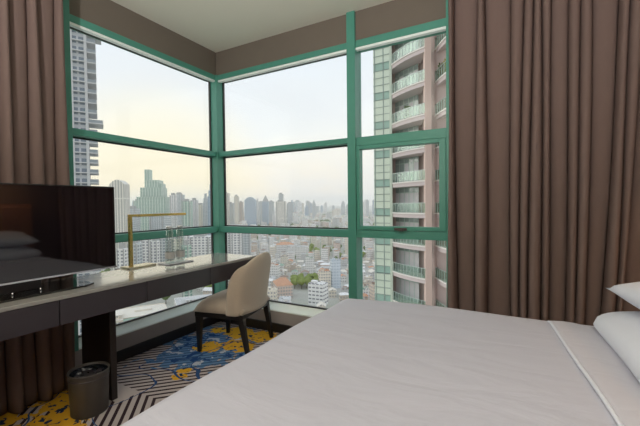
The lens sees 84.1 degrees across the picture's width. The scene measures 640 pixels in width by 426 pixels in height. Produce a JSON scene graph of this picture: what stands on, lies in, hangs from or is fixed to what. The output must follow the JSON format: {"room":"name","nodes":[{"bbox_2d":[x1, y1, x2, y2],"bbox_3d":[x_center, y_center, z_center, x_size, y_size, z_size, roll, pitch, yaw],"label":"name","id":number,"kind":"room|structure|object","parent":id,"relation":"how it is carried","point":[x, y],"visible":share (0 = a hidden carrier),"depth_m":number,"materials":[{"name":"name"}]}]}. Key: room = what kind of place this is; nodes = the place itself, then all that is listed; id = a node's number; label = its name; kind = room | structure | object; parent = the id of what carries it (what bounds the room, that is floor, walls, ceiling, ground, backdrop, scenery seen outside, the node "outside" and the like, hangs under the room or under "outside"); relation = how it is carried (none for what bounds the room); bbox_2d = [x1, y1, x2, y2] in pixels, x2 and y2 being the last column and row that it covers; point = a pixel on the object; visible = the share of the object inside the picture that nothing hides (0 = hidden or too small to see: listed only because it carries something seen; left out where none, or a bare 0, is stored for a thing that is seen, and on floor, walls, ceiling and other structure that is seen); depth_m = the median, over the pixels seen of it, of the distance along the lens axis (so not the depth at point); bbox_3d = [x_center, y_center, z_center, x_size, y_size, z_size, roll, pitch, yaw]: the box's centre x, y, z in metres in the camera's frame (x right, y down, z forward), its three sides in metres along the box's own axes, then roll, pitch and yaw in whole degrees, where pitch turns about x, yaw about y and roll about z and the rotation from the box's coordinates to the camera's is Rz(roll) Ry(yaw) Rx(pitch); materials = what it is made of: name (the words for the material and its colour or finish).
{"room":"hotel room","nodes":[
{"label":"hotel room","id":0,"kind":"room"},
{"bbox_2d":[0,321,280,425],"bbox_3d":[-0.609,1.267,0.418,4.200,0.120,5.620,0,2,29],"label":"floor","id":1,"kind":"structure","parent":0,"point":[145,379],"depth_m":2.53,"materials":[{"name":"carpet"}]},
{"bbox_2d":[67,361,109,419],"bbox_3d":[-1.369,1.049,2.105,0.217,0.250,0.217,0,2,29],"label":"waste bin","id":2,"kind":"object","parent":1,"relation":"on","point":[88,383],"visible":1,"depth_m":2.04,"materials":[{"name":"leather"}]},
{"bbox_2d":[0,253,255,400],"bbox_3d":[-1.469,0.791,2.228,0.704,0.762,2.483,0,2,29],"label":"desk","id":3,"kind":"object","parent":1,"relation":"on","point":[96,305],"visible":0.78,"depth_m":2.21,"materials":[{"name":"wood"}]},
{"bbox_2d":[0,182,116,303],"bbox_3d":[-1.554,0.133,1.842,0.285,0.575,1.000,0,2,29],"label":"television","id":4,"kind":"object","parent":3,"relation":"on","point":[47,230],"visible":1,"depth_m":1.96,"materials":[{"name":"plastic"}]},
{"bbox_2d":[120,213,185,269],"bbox_3d":[-1.275,0.200,2.767,0.110,0.390,0.525,0,2,29],"label":"desk lamp","id":5,"kind":"object","parent":3,"relation":"on","point":[130,228],"visible":1,"depth_m":2.56,"materials":[{"name":"gold metal"}]},
{"bbox_2d":[158,259,193,265],"bbox_3d":[-1.135,0.388,2.795,0.140,0.008,0.230,0,2,29],"label":"tray","id":6,"kind":"object","parent":3,"relation":"on","point":[174,262],"visible":0.98,"depth_m":2.76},
{"bbox_2d":[165,226,174,262],"bbox_3d":[-1.163,0.242,2.743,0.072,0.280,0.072,0,2,29],"label":"water bottle","id":7,"kind":"object","parent":6,"relation":"on","point":[170,254],"visible":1,"depth_m":2.72,"materials":[{"name":"clear glass"}]},
{"bbox_2d":[175,225,184,260],"bbox_3d":[-1.117,0.239,2.827,0.072,0.280,0.072,0,2,29],"label":"water bottle","id":8,"kind":"object","parent":6,"relation":"on","point":[178,253],"visible":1,"depth_m":2.81,"materials":[{"name":"clear glass"}]},
{"bbox_2d":[75,311,205,366],"bbox_3d":[-1.448,1.052,3.121,0.120,0.195,1.448,0,2,29],"label":"curb","id":9,"kind":"object","parent":1,"relation":"on","point":[138,336],"visible":0.21,"depth_m":3.00,"materials":[{"name":"laminate"}]},
{"bbox_2d":[117,318,220,362],"bbox_3d":[-1.317,1.104,3.216,0.018,0.085,1.122,0,2,29],"label":"baseboard","id":10,"kind":"structure","parent":1,"relation":"on","point":[144,346],"depth_m":3.07,"materials":[{"name":"wood"}]},
{"bbox_2d":[194,252,272,353],"bbox_3d":[-0.711,0.739,3.079,0.537,0.812,0.555,0,1,17],"label":"desk chair","id":11,"kind":"object","parent":1,"relation":"on","point":[245,295],"visible":0.98,"depth_m":2.88,"materials":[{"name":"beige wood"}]},
{"bbox_2d":[221,318,292,332],"bbox_3d":[-0.042,1.091,3.163,2.300,0.085,0.018,0,2,29],"label":"baseboard","id":12,"kind":"structure","parent":1,"relation":"on","point":[254,323],"depth_m":3.44,"materials":[{"name":"wood"}]},
{"bbox_2d":[248,309,310,325],"bbox_3d":[-0.036,1.034,3.237,2.480,0.195,0.120,0,2,29],"label":"curb","id":13,"kind":"object","parent":1,"relation":"on","point":[276,317],"depth_m":3.35,"materials":[{"name":"laminate"}]},
{"bbox_2d":[210,11,362,316],"bbox_3d":[-0.394,-0.361,3.382,1.647,2.595,0.138,0,2,29],"label":"window","id":14,"kind":"structure","parent":13,"relation":"on","point":[355,254],"depth_m":3.23,"materials":[{"name":"green paint"}]},
{"bbox_3d":[0.689,0.555,0.926,2.180,1.250,2.300,0,2,29],"label":"bed","id":15,"kind":"object","parent":1,"relation":"on","visible":0},
{"bbox_2d":[120,298,639,425],"bbox_3d":[0.513,0.737,1.028,1.925,0.400,2.010,0,2,29],"label":"duvet","id":16,"kind":"object","parent":15,"relation":"on","point":[354,362],"visible":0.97,"depth_m":1.23,"materials":[{"name":"fabric"}]},
{"bbox_2d":[593,311,639,382],"bbox_3d":[1.347,0.479,1.166,0.619,0.210,0.838,0,2,26],"label":"pillow","id":17,"kind":"object","parent":16,"relation":"on","point":[620,330],"visible":1,"depth_m":1.33,"materials":[{"name":"fabric"}]},
{"bbox_2d":[606,282,639,308],"bbox_3d":[1.437,0.317,1.122,0.634,0.223,0.840,0,2,22],"label":"pillow","id":18,"kind":"object","parent":17,"relation":"on","point":[630,292],"visible":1,"depth_m":1.46,"materials":[{"name":"fabric"}]},
{"bbox_2d":[111,0,392,52],"bbox_3d":[-0.641,-1.642,0.347,4.200,0.120,5.620,0,2,29],"label":"ceiling","id":19,"kind":"structure","parent":0,"point":[215,25],"depth_m":2.95,"materials":[{"name":"paint"}]},
{"bbox_2d":[69,0,215,74],"bbox_3d":[-1.471,-1.520,3.052,0.095,0.237,1.443,0,2,29],"label":"pelmet","id":20,"kind":"structure","parent":19,"relation":"attached to","point":[109,15],"depth_m":2.95,"materials":[{"name":"painted plasterboard"}]},
{"bbox_2d":[215,0,445,74],"bbox_3d":[-0.059,-1.539,3.163,2.460,0.237,0.095,0,2,29],"label":"wall","id":21,"kind":"structure","parent":19,"relation":"attached to","point":[393,15],"depth_m":3.03,"materials":[{"name":"paint"}]},
{"bbox_3d":[-2.056,-1.590,1.706,0.090,0.020,1.430,0,2,29],"label":"trim","id":22,"kind":"structure","parent":19,"relation":"attached to","visible":0},
{"bbox_2d":[0,0,74,415],"bbox_3d":[-2.000,-0.205,1.706,0.120,2.770,1.458,0,2,29],"label":"curtain","id":23,"kind":"object","parent":22,"relation":"hanging from","point":[35,366],"visible":0.65,"depth_m":2.16,"materials":[{"name":"fabric"}]},
{"bbox_3d":[1.623,-1.640,2.102,1.670,0.020,0.080,0,2,29],"label":"trim","id":24,"kind":"structure","parent":19,"relation":"attached to","visible":0},
{"bbox_2d":[447,0,639,325],"bbox_3d":[1.663,-0.254,2.079,1.757,2.770,0.141,0,2,29],"label":"curtain","id":25,"kind":"object","parent":24,"relation":"hanging from","point":[544,174],"visible":0.77,"depth_m":2.20,"materials":[{"name":"fabric"}]},
{"bbox_3d":[-2.766,-0.172,0.726,0.120,2.790,3.952,0,2,29],"label":"wall","id":26,"kind":"structure","parent":0,"visible":0},
{"bbox_2d":[63,0,217,351],"bbox_3d":[-1.463,-0.342,3.074,0.132,2.595,1.435,0,2,29],"label":"window","id":27,"kind":"structure","parent":26,"relation":"in","point":[72,22],"depth_m":2.93,"materials":[{"name":"green paint"}]},
{"label":"outside","id":28,"kind":"structure","parent":0,"visible":0},
{"bbox_2d":[130,206,374,307],"bbox_3d":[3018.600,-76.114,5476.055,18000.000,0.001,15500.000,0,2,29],"label":"ground","id":29,"kind":"structure","parent":28,"point":[300,296],"depth_m":384.19,"materials":[{"name":"concrete"}]},
{"bbox_2d":[70,29,102,334],"bbox_3d":[-84.377,-5.213,120.709,19.200,188.800,15.000,-1,2,-32],"label":"residential tower","id":30,"kind":"structure","parent":29,"relation":"on","point":[82,47],"depth_m":116.52,"materials":[{"name":"concrete"}]},
{"bbox_2d":[109,180,129,270],"bbox_3d":[-236.871,22.202,421.501,16.587,122.642,13.269,-1,1,-3],"label":"high rise","id":31,"kind":"structure","parent":29,"relation":"on","point":[121,188],"depth_m":414.70,"materials":[{"name":"concrete"}]},
{"bbox_2d":[116,243,127,267],"bbox_3d":[-178.408,56.222,320.314,7.221,58.285,6.577,-1,1,0],"label":"high rise","id":32,"kind":"structure","parent":29,"relation":"on","point":[121,252],"depth_m":317.49,"materials":[{"name":"concrete"}]},
{"bbox_2d":[123,315,143,321],"bbox_3d":[-117.131,79.443,251.987,40.000,13.850,22.000,-1,2,-29],"label":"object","id":33,"kind":"structure","parent":29,"relation":"on","point":[128,318],"depth_m":252.14,"materials":[{"name":"white"}]},
{"bbox_2d":[127,241,142,264],"bbox_3d":[-177.610,54.421,340.347,10.550,60.889,9.240,-1,1,5],"label":"high rise","id":34,"kind":"structure","parent":29,"relation":"on","point":[137,247],"depth_m":337.11,"materials":[{"name":"concrete"}]},
{"bbox_2d":[130,206,140,241],"bbox_3d":[-368.786,32.162,700.729,19.746,91.982,16.597,0,1,5],"label":"high rise","id":35,"kind":"structure","parent":29,"relation":"on","point":[133,210],"depth_m":698.06,"materials":[{"name":"concrete"}]},
{"bbox_2d":[132,217,139,242],"bbox_3d":[-301.305,41.207,560.571,22.116,79.264,18.493,-1,1,3],"label":"high rise","id":36,"kind":"structure","parent":29,"relation":"on","point":[135,220],"depth_m":558.44,"materials":[{"name":"concrete"}]},
{"bbox_2d":[116,303,166,323],"bbox_3d":[-149.123,80.356,270.005,60.000,11.850,34.000,-1,2,-29],"label":"building","id":37,"kind":"structure","parent":29,"relation":"on","point":[134,311],"depth_m":277.16,"materials":[{"name":"concrete"}]},
{"bbox_2d":[141,239,151,262],"bbox_3d":[-180.240,51.994,370.389,9.394,64.329,8.315,-1,1,4],"label":"high rise","id":38,"kind":"structure","parent":29,"relation":"on","point":[145,243],"depth_m":366.68,"materials":[{"name":"concrete"}]},
{"bbox_2d":[136,170,169,230],"bbox_3d":[-418.707,-17.674,900.439,68.547,182.949,58.392,-1,1,-6],"label":"high rise","id":39,"kind":"structure","parent":29,"relation":"on","point":[153,198],"depth_m":875.13,"materials":[{"name":"green glass"}]},
{"bbox_2d":[150,239,159,262],"bbox_3d":[-167.258,53.809,360.347,7.109,60.906,6.487,-1,1,5],"label":"high rise","id":40,"kind":"structure","parent":29,"relation":"on","point":[154,244],"depth_m":357.67,"materials":[{"name":"concrete"}]},
{"bbox_2d":[149,213,170,240],"bbox_3d":[-270.415,39.757,600.577,27.080,79.523,22.464,0,1,7],"label":"high rise","id":41,"kind":"structure","parent":29,"relation":"on","point":[155,222],"depth_m":590.12,"materials":[{"name":"concrete"}]},
{"bbox_2d":[159,237,172,261],"bbox_3d":[-173.422,51.829,400.372,12.412,63.041,10.730,-1,1,0],"label":"high rise","id":42,"kind":"structure","parent":29,"relation":"on","point":[165,243],"depth_m":395.51,"materials":[{"name":"concrete"}]},
{"bbox_2d":[170,193,177,237],"bbox_3d":[-329.945,15.058,801.074,13.540,120.409,11.632,-1,1,0],"label":"high rise","id":43,"kind":"structure","parent":29,"relation":"on","point":[173,198],"depth_m":795.65,"materials":[{"name":"concrete"}]},
{"bbox_2d":[171,236,182,258],"bbox_3d":[-152.936,53.061,380.349,9.647,61.105,8.518,-1,1,-2],"label":"high rise","id":44,"kind":"structure","parent":29,"relation":"on","point":[179,241],"depth_m":376.48,"materials":[{"name":"concrete"}]},
{"bbox_2d":[176,192,184,224],"bbox_3d":[-340.147,12.080,861.114,19.408,123.651,16.326,-1,1,-3],"label":"high rise","id":45,"kind":"structure","parent":29,"relation":"on","point":[181,197],"depth_m":853.40,"materials":[{"name":"concrete"}]},
{"bbox_2d":[181,240,191,296],"bbox_3d":[-132.021,55.388,350.305,7.898,57.462,7.119,0,1,5],"label":"high rise","id":46,"kind":"structure","parent":29,"relation":"on","point":[188,252],"depth_m":347.93,"materials":[{"name":"white glass"}]},
{"bbox_2d":[180,226,192,239],"bbox_3d":[-196.259,49.867,520.356,17.602,61.598,14.882,0,1,5],"label":"high rise","id":47,"kind":"structure","parent":29,"relation":"on","point":[183,237],"depth_m":513.46,"materials":[{"name":"concrete"}]},
{"bbox_2d":[181,199,192,226],"bbox_3d":[-284.520,22.861,760.896,19.295,105.771,16.236,-1,1,-5],"label":"high rise","id":48,"kind":"structure","parent":29,"relation":"on","point":[186,205],"depth_m":753.31,"materials":[{"name":"green glass"}]},
{"bbox_2d":[174,294,211,305],"bbox_3d":[-95.151,77.477,301.959,52.000,14.850,26.000,-1,2,-26],"label":"building","id":49,"kind":"structure","parent":29,"relation":"on","point":[180,300],"depth_m":295.14,"materials":[{"name":"concrete"}]},
{"bbox_2d":[191,198,198,226],"bbox_3d":[-318.024,17.298,900.957,15.233,110.781,12.986,-1,1,2],"label":"high rise","id":50,"kind":"structure","parent":29,"relation":"on","point":[195,202],"depth_m":895.01,"materials":[{"name":"concrete"}]},
{"bbox_2d":[188,234,210,256],"bbox_3d":[-140.614,52.504,420.337,24.880,59.991,20.704,-1,1,-6],"label":"high rise","id":51,"kind":"structure","parent":29,"relation":"on","point":[200,244],"depth_m":410.67,"materials":[{"name":"concrete"}]},
{"bbox_2d":[198,203,202,225],"bbox_3d":[-336.587,21.118,1000.810,16.925,98.670,14.340,-1,1,5],"label":"high rise","id":52,"kind":"structure","parent":29,"relation":"on","point":[199,204],"depth_m":993.84,"materials":[{"name":"concrete"}]},
{"bbox_2d":[202,193,207,234],"bbox_3d":[-290.022,11.418,901.492,12.694,121.893,10.155,-1,1,4],"label":"high rise","id":53,"kind":"structure","parent":29,"relation":"on","point":[205,199],"depth_m":896.32,"materials":[{"name":"concrete"}]},
{"bbox_2d":[202,287,211,294],"bbox_3d":[-106.285,78.376,346.946,14.375,11.098,9.370,0,1,14],"label":"building","id":54,"kind":"structure","parent":29,"relation":"on","point":[207,290],"depth_m":343.96,"materials":[{"name":"concrete"}]},
{"bbox_2d":[207,190,210,234],"bbox_3d":[-260.576,2.446,851.733,14.386,141.615,11.509,-1,1,-1],"label":"high rise","id":55,"kind":"structure","parent":29,"relation":"on","point":[209,208],"depth_m":845.93,"materials":[{"name":"blue glass"}]},
{"bbox_2d":[226,192,229,224],"bbox_3d":[-401.135,-14.985,1501.410,33.850,147.783,27.880,-1,1,-4],"label":"high rise","id":56,"kind":"structure","parent":29,"relation":"on","point":[227,194],"depth_m":1490.10,"materials":[{"name":"concrete"}]},
{"bbox_2d":[227,233,231,253],"bbox_3d":[-124.254,49.163,470.382,15.910,63.860,13.528,-1,1,-3],"label":"high rise","id":57,"kind":"structure","parent":29,"relation":"on","point":[229,242],"depth_m":464.44,"materials":[{"name":"concrete"}]},
{"bbox_2d":[230,202,233,223],"bbox_3d":[-393.580,4.201,1570.897,22.144,105.858,18.515,-1,1,0],"label":"high rise","id":58,"kind":"structure","parent":29,"relation":"on","point":[231,203],"depth_m":1562.76,"materials":[{"name":"concrete"}]},
{"bbox_2d":[231,233,241,254],"bbox_3d":[-103.266,50.106,440.372,11.171,62.981,9.737,-1,1,-4],"label":"high rise","id":59,"kind":"structure","parent":29,"relation":"on","point":[236,238],"depth_m":435.98,"materials":[{"name":"concrete"}]},
{"bbox_2d":[234,195,238,223],"bbox_3d":[-352.545,-8.902,1501.249,19.041,134.556,16.033,-1,1,-5],"label":"high rise","id":60,"kind":"structure","parent":29,"relation":"on","point":[236,197],"depth_m":1494.11,"materials":[{"name":"concrete"}]},
{"bbox_2d":[239,201,243,221],"bbox_3d":[-378.256,-1.891,1700.964,19.182,111.335,16.146,-1,1,3],"label":"high rise","id":61,"kind":"structure","parent":29,"relation":"on","point":[241,208],"depth_m":1693.46,"materials":[{"name":"concrete"}]},
{"bbox_2d":[242,233,250,254],"bbox_3d":[-98.766,49.723,475.361,12.059,61.934,10.447,-1,1,-7],"label":"high rise","id":62,"kind":"structure","parent":29,"relation":"on","point":[246,238],"depth_m":470.72,"materials":[{"name":"concrete"}]},
{"bbox_2d":[244,197,256,225],"bbox_3d":[-293.391,-5.004,1501.536,46.544,125.442,37.236,-1,1,-3],"label":"high rise","id":63,"kind":"structure","parent":29,"relation":"on","point":[250,204],"depth_m":1483.21,"materials":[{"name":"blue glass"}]},
{"bbox_2d":[140,208,374,263],"bbox_3d":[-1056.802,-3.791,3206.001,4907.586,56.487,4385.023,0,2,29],"label":"buildings","id":64,"kind":"structure","parent":29,"relation":"on","point":[264,242],"depth_m":785.04},
{"bbox_2d":[257,198,259,224],"bbox_3d":[-281.429,-5.164,1601.476,15.797,120.608,12.638,-1,1,1],"label":"high rise","id":65,"kind":"structure","parent":29,"relation":"on","point":[258,204],"depth_m":1595.92,"materials":[{"name":"concrete"}]},
{"bbox_2d":[259,201,261,223],"bbox_3d":[-282.365,-2.420,1700.951,19.182,110.276,16.146,-1,1,5],"label":"high rise","id":66,"kind":"structure","parent":29,"relation":"on","point":[260,202],"depth_m":1693.46,"materials":[{"name":"concrete"}]},
{"bbox_2d":[262,195,268,224],"bbox_3d":[-245.237,-13.268,1601.664,27.080,136.001,21.664,-1,1,3],"label":"high rise","id":67,"kind":"structure","parent":29,"relation":"on","point":[265,203],"depth_m":1591.25,"materials":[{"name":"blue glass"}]},
{"bbox_2d":[269,200,273,221],"bbox_3d":[-231.996,-3.898,1700.973,21.580,112.117,18.064,-1,1,4],"label":"high rise","id":68,"kind":"structure","parent":29,"relation":"on","point":[271,203],"depth_m":1692.63,"materials":[{"name":"concrete"}]},
{"bbox_2d":[267,287,277,300],"bbox_3d":[-42.969,74.849,316.194,9.106,18.254,9.427,-1,1,0],"label":"building","id":69,"kind":"structure","parent":29,"relation":"on","point":[272,293],"depth_m":311.43,"materials":[{"name":"concrete"}]},
{"bbox_2d":[272,214,275,225],"bbox_3d":[-129.404,35.489,1000.800,8.463,65.362,6.770,-1,1,-6],"label":"high rise","id":70,"kind":"structure","parent":29,"relation":"on","point":[273,215],"depth_m":997.24,"materials":[{"name":"concrete"}]},
{"bbox_2d":[270,263,279,278],"bbox_3d":[-54.763,70.981,431.340,10.543,20.615,10.103,0,1,7],"label":"building","id":71,"kind":"structure","parent":29,"relation":"on","point":[275,268],"depth_m":426.50,"materials":[{"name":"concrete"}]},
{"bbox_2d":[278,193,283,200],"bbox_3d":[-151.631,-9.984,1386.288,17.972,137.906,15.177,-1,1,2],"label":"high rise","id":72,"kind":"structure","parent":29,"relation":"on","point":[280,195],"depth_m":1378.46,"materials":[{"name":"concrete"}]},
{"bbox_2d":[276,200,286,226],"bbox_3d":[-142.422,6.638,1300.930,36.671,108.646,30.137,-1,1,0],"label":"high rise","id":73,"kind":"structure","parent":29,"relation":"on","point":[281,213],"depth_m":1286.43,"materials":[{"name":"concrete"}]},
{"bbox_2d":[273,277,292,298],"bbox_3d":[-37.191,73.630,353.897,16.400,18.720,23.400,-1,1,-17],"label":"building","id":74,"kind":"structure","parent":29,"relation":"on","point":[284,286],"depth_m":344.72,"materials":[{"name":"concrete"}]},
{"bbox_2d":[280,255,287,265],"bbox_3d":[-51.350,69.555,511.287,9.078,19.480,9.177,0,1,8],"label":"building","id":75,"kind":"structure","parent":29,"relation":"on","point":[284,258],"depth_m":506.73,"materials":[{"name":"concrete"}]},
{"bbox_2d":[278,296,290,302],"bbox_3d":[-30.039,77.649,300.967,10.000,13.116,22.441,-1,1,-1],"label":"building","id":76,"kind":"structure","parent":29,"relation":"on","point":[281,298],"depth_m":300.19,"materials":[{"name":"concrete"}]},
{"bbox_2d":[276,242,293,257],"bbox_3d":[-61.304,63.621,621.725,31.400,26.160,17.400,-1,1,-6],"label":"building","id":77,"kind":"structure","parent":29,"relation":"on","point":[280,247],"depth_m":613.33,"materials":[{"name":"concrete"}]},
{"bbox_2d":[284,265,290,271],"bbox_3d":[-43.884,75.271,482.516,7.946,9.295,8.683,0,1,9],"label":"building","id":78,"kind":"structure","parent":29,"relation":"on","point":[287,267],"depth_m":478.54,"materials":[{"name":"concrete"}]},
{"bbox_2d":[287,202,292,223],"bbox_3d":[-143.312,-0.789,1700.872,28.773,103.947,23.818,-1,1,2],"label":"high rise","id":79,"kind":"structure","parent":29,"relation":"on","point":[289,204],"depth_m":1689.74,"materials":[{"name":"concrete"}]},
{"bbox_2d":[290,262,297,269],"bbox_3d":[-36.240,74.537,499.756,9.082,9.750,12.153,0,1,7],"label":"building","id":80,"kind":"structure","parent":29,"relation":"on","point":[293,265],"depth_m":494.03,"materials":[{"name":"concrete"}]},
{"bbox_2d":[291,279,296,288],"bbox_3d":[-28.163,76.745,384.434,7.082,10.799,9.077,0,2,38],"label":"tree","id":81,"kind":"object","parent":29,"relation":"on","point":[293,281],"visible":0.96,"depth_m":382.04,"materials":[{"name":"green plant"}]},
{"bbox_2d":[295,200,298,210],"bbox_3d":[-266.807,-81.270,4172.649,44.387,146.647,36.310,-1,1,-1],"label":"high rise","id":82,"kind":"structure","parent":29,"relation":"on","point":[296,201],"depth_m":4154.68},
{"bbox_2d":[286,245,308,258],"bbox_3d":[-37.282,65.499,601.772,36.000,22.850,18.000,0,1,6],"label":"building","id":83,"kind":"structure","parent":29,"relation":"on","point":[298,249],"depth_m":593.01,"materials":[{"name":"concrete"}]},
{"bbox_2d":[296,265,301,271],"bbox_3d":[-29.265,75.468,483.592,8.004,8.525,9.230,-1,1,3],"label":"building","id":84,"kind":"structure","parent":29,"relation":"on","point":[298,267],"depth_m":479.53,"materials":[{"name":"concrete"}]},
{"bbox_2d":[298,201,301,212],"bbox_3d":[-219.760,-65.372,3858.951,41.040,129.172,32.832,-1,1,-6],"label":"high rise","id":85,"kind":"structure","parent":29,"relation":"on","point":[299,202],"depth_m":3843.39,"materials":[{"name":"concrete"}]},
{"bbox_2d":[297,260,303,265],"bbox_3d":[-29.171,74.535,529.933,9.562,8.120,7.860,-1,1,0],"label":"building","id":86,"kind":"structure","parent":29,"relation":"on","point":[300,262],"depth_m":526.66,"materials":[{"name":"concrete"}]},
{"bbox_2d":[297,277,304,288],"bbox_3d":[-20.231,75.911,382.807,9.127,12.371,7.383,-2,2,-41],"label":"tree","id":87,"kind":"object","parent":29,"relation":"on","point":[301,281],"visible":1,"depth_m":381.29,"materials":[{"name":"green plant"}]},
{"bbox_2d":[301,270,308,276],"bbox_3d":[-18.384,75.544,433.372,10.402,10.589,12.434,-1,1,1],"label":"building","id":88,"kind":"structure","parent":29,"relation":"on","point":[305,272],"depth_m":427.76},
{"bbox_2d":[305,205,308,215],"bbox_3d":[-87.955,-7.865,2344.811,23.993,85.366,19.194,-1,1,-4],"label":"high rise","id":89,"kind":"structure","parent":29,"relation":"on","point":[306,207],"depth_m":2335.69,"materials":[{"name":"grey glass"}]},
{"bbox_2d":[306,201,309,215],"bbox_3d":[-89.350,-31.913,2620.934,26.681,119.966,22.145,-1,1,4],"label":"high rise","id":90,"kind":"structure","parent":29,"relation":"on","point":[307,202],"depth_m":2610.11,"materials":[{"name":"concrete"}]},
{"bbox_2d":[244,212,373,238],"bbox_3d":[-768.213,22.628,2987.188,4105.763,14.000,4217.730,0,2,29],"label":"trees","id":91,"kind":"object","parent":29,"relation":"on","point":[300,212],"visible":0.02,"depth_m":1791.27,"materials":[{"name":"green plant"}]},
{"bbox_2d":[305,256,313,273],"bbox_3d":[-13.711,68.301,465.566,11.320,23.391,8.489,-1,1,1],"label":"building","id":92,"kind":"structure","parent":29,"relation":"on","point":[309,261],"depth_m":461.27,"materials":[{"name":"concrete"}]},
{"bbox_2d":[312,200,315,217],"bbox_3d":[-39.939,-24.969,2359.220,21.418,117.797,17.135,-1,1,2],"label":"high rise","id":93,"kind":"structure","parent":29,"relation":"on","point":[313,204],"depth_m":2351.14,"materials":[{"name":"concrete"}]},
{"bbox_2d":[308,280,327,305],"bbox_3d":[-1.702,72.407,323.868,15.000,21.850,11.000,0,2,26],"label":"building","id":94,"kind":"structure","parent":29,"relation":"on","point":[317,290],"depth_m":319.98,"materials":[{"name":"concrete"}]},
{"bbox_2d":[317,301,325,307],"bbox_3d":[1.284,79.680,297.653,8.003,8.525,9.230,-1,1,1],"label":"building","id":95,"kind":"structure","parent":29,"relation":"on","point":[320,304],"depth_m":295.21,"materials":[{"name":"concrete"}]},
{"bbox_2d":[318,268,330,290],"bbox_3d":[4.777,70.466,379.839,12.000,22.850,12.000,-1,1,-6],"label":"building","id":96,"kind":"structure","parent":29,"relation":"on","point":[324,275],"depth_m":374.10,"materials":[{"name":"concrete"}]},
{"bbox_2d":[328,287,336,297],"bbox_3d":[12.336,78.284,349.710,8.003,8.525,9.229,-1,1,-2],"label":"building","id":97,"kind":"structure","parent":29,"relation":"on","point":[332,291],"depth_m":345.73,"materials":[{"name":"concrete"}]},
{"bbox_2d":[330,258,340,287],"bbox_3d":[16.719,65.139,387.714,10.000,32.850,9.000,-1,1,-11],"label":"building","id":98,"kind":"structure","parent":29,"relation":"on","point":[335,264],"depth_m":383.49,"materials":[{"name":"concrete"}]},
{"bbox_2d":[341,201,344,214],"bbox_3d":[186.126,-39.926,2862.872,31.607,118.065,25.285,-1,1,5],"label":"high rise","id":99,"kind":"structure","parent":29,"relation":"on","point":[342,204],"depth_m":2850.59,"materials":[{"name":"concrete"}]},
{"bbox_2d":[339,292,348,301],"bbox_3d":[22.693,78.601,332.453,9.490,8.509,8.215,-1,1,-7],"label":"building","id":100,"kind":"structure","parent":29,"relation":"on","point":[344,295],"depth_m":329.34,"materials":[{"name":"concrete"}]},
{"bbox_2d":[340,257,347,265],"bbox_3d":[36.441,71.880,527.697,10.087,12.089,18.354,-1,1,-5],"label":"building","id":101,"kind":"structure","parent":29,"relation":"on","point":[344,261],"depth_m":518.75,"materials":[{"name":"concrete"}]},
{"bbox_2d":[341,274,346,282],"bbox_3d":[26.538,76.464,416.273,8.474,8.594,9.389,-1,1,-7],"label":"building","id":102,"kind":"structure","parent":29,"relation":"on","point":[343,277],"depth_m":412.27,"materials":[{"name":"concrete"}]},
{"bbox_2d":[341,286,348,292],"bbox_3d":[27.201,77.483,352.364,11.771,9.670,9.495,-1,1,-3],"label":"building","id":103,"kind":"structure","parent":29,"relation":"on","point":[344,288],"depth_m":349.21,"materials":[{"name":"concrete"}]},
{"bbox_2d":[364,200,366,215],"bbox_3d":[330.377,-34.339,2550.380,26.889,118.998,21.511,-1,1,-3],"label":"high rise","id":104,"kind":"structure","parent":29,"relation":"on","point":[365,200],"depth_m":2539.70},
{"bbox_2d":[363,286,368,296],"bbox_3d":[44.685,77.356,349.995,7.932,9.652,7.648,-1,1,-13],"label":"building","id":105,"kind":"structure","parent":29,"relation":"on","point":[366,289],"depth_m":346.66,"materials":[{"name":"concrete"}]},
{"bbox_2d":[363,279,370,285],"bbox_3d":[50.616,76.639,383.915,7.946,9.295,8.683,-1,1,-10],"label":"building","id":106,"kind":"structure","parent":29,"relation":"on","point":[367,281],"depth_m":380.83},
{"bbox_2d":[366,200,368,215],"bbox_3d":[325.266,-29.819,2427.930,17.366,116.064,14.693,-1,1,-2],"label":"high rise","id":107,"kind":"structure","parent":29,"relation":"on","point":[367,201],"depth_m":2421.33,"materials":[{"name":"concrete"}]},
{"bbox_2d":[364,275,372,281],"bbox_3d":[56.693,76.267,414.111,7.311,8.428,7.816,-1,1,-15],"label":"building","id":108,"kind":"structure","parent":29,"relation":"on","point":[369,277],"depth_m":411.17,"materials":[{"name":"concrete"}]},
{"bbox_2d":[368,269,374,278],"bbox_3d":[64.893,74.547,433.487,10.430,10.738,12.839,-1,1,-11],"label":"building","id":109,"kind":"structure","parent":29,"relation":"on","point":[371,272],"depth_m":427.76,"materials":[{"name":"concrete"}]},
{"bbox_2d":[369,282,374,299],"bbox_3d":[50.422,71.903,318.416,9.319,21.974,9.679,-1,1,-14],"label":"building","id":110,"kind":"structure","parent":29,"relation":"on","point":[371,284],"depth_m":316.64,"materials":[{"name":"concrete"}]},
{"bbox_2d":[372,200,373,215],"bbox_3d":[408.035,-40.292,2676.724,22.146,123.002,18.517,-1,1,0],"label":"high rise","id":111,"kind":"structure","parent":29,"relation":"on","point":[372,200],"depth_m":2676.90,"materials":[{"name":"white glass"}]},
{"bbox_2d":[373,33,446,306],"bbox_3d":[17.399,27.949,42.791,24.417,124.065,24.077,0,2,29],"label":"apartment tower","id":112,"kind":"structure","parent":29,"relation":"on","point":[406,179],"depth_m":38.51,"materials":[{"name":"concrete"}]},
{"bbox_2d":[402,105,411,118],"bbox_3d":[9.560,-10.865,38.940,1.238,1.826,1.233,0,2,29],"label":"shrub","id":113,"kind":"object","parent":112,"relation":"on","point":[407,111],"visible":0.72,"depth_m":38.82,"materials":[{"name":"plant"}]},
{"bbox_3d":[1.745,-0.259,2.215,1.620,2.790,0.120,0,2,29],"label":"wall","id":114,"kind":"structure","parent":0,"visible":0},
{"bbox_2d":[355,0,448,275],"bbox_3d":[0.663,-0.358,2.784,0.782,2.595,0.162,0,2,29],"label":"window","id":115,"kind":"structure","parent":114,"relation":"in","point":[440,136],"depth_m":2.71,"materials":[{"name":"green paint"}]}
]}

